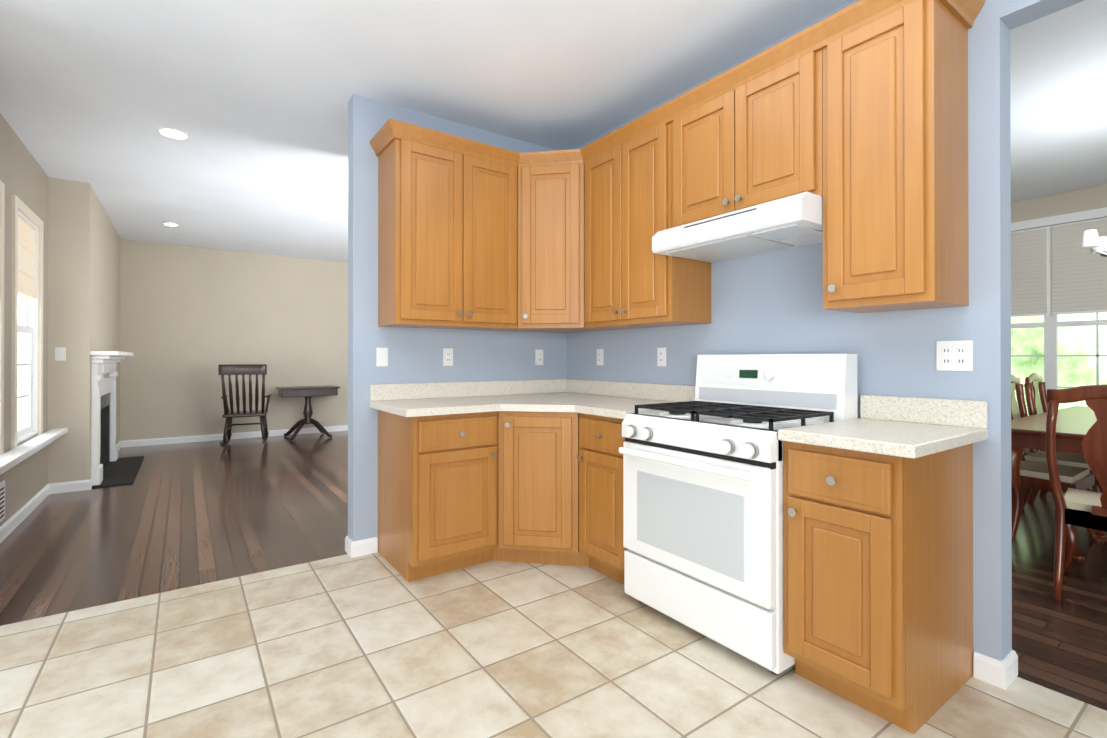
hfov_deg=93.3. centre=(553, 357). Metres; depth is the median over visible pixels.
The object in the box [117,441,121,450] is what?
baseboard
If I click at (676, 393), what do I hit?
backsplash
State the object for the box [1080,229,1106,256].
dining chandelier
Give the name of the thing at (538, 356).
electrical outlet
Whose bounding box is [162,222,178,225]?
recessed light
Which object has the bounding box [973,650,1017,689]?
baseboard
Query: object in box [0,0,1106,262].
ceiling
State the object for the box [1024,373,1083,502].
dining chair
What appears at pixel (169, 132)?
recessed light
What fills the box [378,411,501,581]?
base cabinet
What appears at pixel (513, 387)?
backsplash
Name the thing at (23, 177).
wall
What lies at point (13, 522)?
baseboard
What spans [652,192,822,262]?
range hood
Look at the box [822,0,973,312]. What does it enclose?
upper cabinet
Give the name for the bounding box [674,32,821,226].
upper cabinet
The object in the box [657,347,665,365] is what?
electrical outlet
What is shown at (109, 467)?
fireplace
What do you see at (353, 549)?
baseboard
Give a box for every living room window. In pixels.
[0,180,4,454]
[11,194,43,448]
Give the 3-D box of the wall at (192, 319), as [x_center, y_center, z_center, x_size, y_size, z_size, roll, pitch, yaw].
[-3.384,-0.173,8.588,6.800,2.740,0.120,0,0,-35]
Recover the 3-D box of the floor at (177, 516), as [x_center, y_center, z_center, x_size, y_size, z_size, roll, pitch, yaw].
[0.440,1.214,4.722,8.600,0.060,12.000,0,0,-35]
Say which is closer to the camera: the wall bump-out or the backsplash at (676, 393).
the backsplash at (676, 393)
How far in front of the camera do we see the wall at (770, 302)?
2.01 m
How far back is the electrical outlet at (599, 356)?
3.66 m
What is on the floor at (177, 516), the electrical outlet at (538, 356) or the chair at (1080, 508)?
the chair at (1080, 508)
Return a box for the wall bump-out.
[48,177,119,483]
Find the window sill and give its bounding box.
[0,428,67,474]
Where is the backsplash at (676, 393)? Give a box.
[566,379,694,402]
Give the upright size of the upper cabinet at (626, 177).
1.064 m
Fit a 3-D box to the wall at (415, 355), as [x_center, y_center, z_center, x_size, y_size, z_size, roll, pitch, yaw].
[-0.528,-0.189,3.627,1.690,2.740,0.120,0,0,-35]
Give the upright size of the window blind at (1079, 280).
0.840 m
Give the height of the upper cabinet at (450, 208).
1.064 m
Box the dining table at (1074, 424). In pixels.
[1011,406,1096,543]
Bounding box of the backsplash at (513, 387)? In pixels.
[370,379,565,398]
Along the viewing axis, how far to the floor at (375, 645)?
1.95 m
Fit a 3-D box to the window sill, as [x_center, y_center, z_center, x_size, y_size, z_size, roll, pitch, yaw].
[-3.572,0.673,3.514,0.112,0.115,2.548,0,0,-35]
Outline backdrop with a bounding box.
[1011,312,1106,415]
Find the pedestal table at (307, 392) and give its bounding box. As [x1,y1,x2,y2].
[276,385,339,440]
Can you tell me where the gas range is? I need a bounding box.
[619,354,857,674]
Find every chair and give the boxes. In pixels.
[218,364,271,446]
[1011,374,1106,538]
[1020,461,1103,560]
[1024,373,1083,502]
[1046,384,1106,600]
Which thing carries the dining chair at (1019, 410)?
on the floor at (177, 516)
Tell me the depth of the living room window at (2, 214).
3.32 m
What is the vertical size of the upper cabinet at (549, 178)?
1.064 m
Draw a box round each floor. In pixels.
[0,431,1106,710]
[0,552,1106,737]
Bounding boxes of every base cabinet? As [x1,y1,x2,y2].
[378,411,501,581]
[502,427,569,565]
[570,415,627,584]
[778,395,987,733]
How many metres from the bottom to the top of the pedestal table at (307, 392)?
0.751 m
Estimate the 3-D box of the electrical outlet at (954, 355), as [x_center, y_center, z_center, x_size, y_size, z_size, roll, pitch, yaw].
[1.515,-0.005,1.978,0.009,0.115,0.115,0,0,-35]
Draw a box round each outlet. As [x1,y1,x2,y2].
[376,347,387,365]
[443,348,452,365]
[535,349,542,364]
[597,349,602,364]
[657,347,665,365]
[936,340,972,370]
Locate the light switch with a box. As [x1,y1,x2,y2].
[55,347,65,360]
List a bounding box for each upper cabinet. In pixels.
[374,124,525,331]
[522,149,593,332]
[578,104,710,330]
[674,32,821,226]
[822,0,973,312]
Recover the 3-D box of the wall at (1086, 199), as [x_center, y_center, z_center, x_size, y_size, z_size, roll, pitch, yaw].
[5.357,-0.187,4.278,0.120,2.740,5.600,0,0,-35]
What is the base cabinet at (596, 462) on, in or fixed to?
on the floor at (375, 645)
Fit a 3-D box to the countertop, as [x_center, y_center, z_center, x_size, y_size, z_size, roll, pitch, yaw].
[-0.116,0.283,3.018,1.472,0.039,1.344,0,0,-35]
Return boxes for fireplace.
[90,351,143,487]
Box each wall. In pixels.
[0,113,47,526]
[120,239,347,440]
[348,93,565,540]
[566,0,1083,660]
[1011,184,1106,450]
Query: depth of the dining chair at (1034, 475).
3.26 m
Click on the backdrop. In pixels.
(1080, 370)
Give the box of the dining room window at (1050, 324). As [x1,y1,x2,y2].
[1011,207,1106,409]
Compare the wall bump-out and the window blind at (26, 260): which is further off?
the wall bump-out
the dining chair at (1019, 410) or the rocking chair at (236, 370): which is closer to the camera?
the dining chair at (1019, 410)
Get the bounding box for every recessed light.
[157,127,189,139]
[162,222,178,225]
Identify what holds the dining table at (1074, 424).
on the floor at (177, 516)
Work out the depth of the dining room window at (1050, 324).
5.03 m
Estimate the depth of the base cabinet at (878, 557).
1.73 m
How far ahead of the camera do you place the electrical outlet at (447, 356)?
3.43 m
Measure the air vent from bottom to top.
0.250 m
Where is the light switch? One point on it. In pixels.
(60, 353)
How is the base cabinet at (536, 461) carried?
on the floor at (375, 645)
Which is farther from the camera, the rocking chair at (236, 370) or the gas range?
the rocking chair at (236, 370)
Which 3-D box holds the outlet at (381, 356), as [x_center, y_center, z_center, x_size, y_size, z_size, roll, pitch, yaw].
[-1.042,-0.001,3.183,0.070,0.115,0.012,0,0,-35]
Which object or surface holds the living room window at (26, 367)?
in the wall at (23, 177)
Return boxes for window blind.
[18,217,35,298]
[1011,219,1106,316]
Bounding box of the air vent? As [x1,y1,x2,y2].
[0,480,4,521]
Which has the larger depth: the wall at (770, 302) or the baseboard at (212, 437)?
the baseboard at (212, 437)
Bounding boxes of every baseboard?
[0,483,51,542]
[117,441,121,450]
[122,425,347,447]
[345,536,377,557]
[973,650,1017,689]

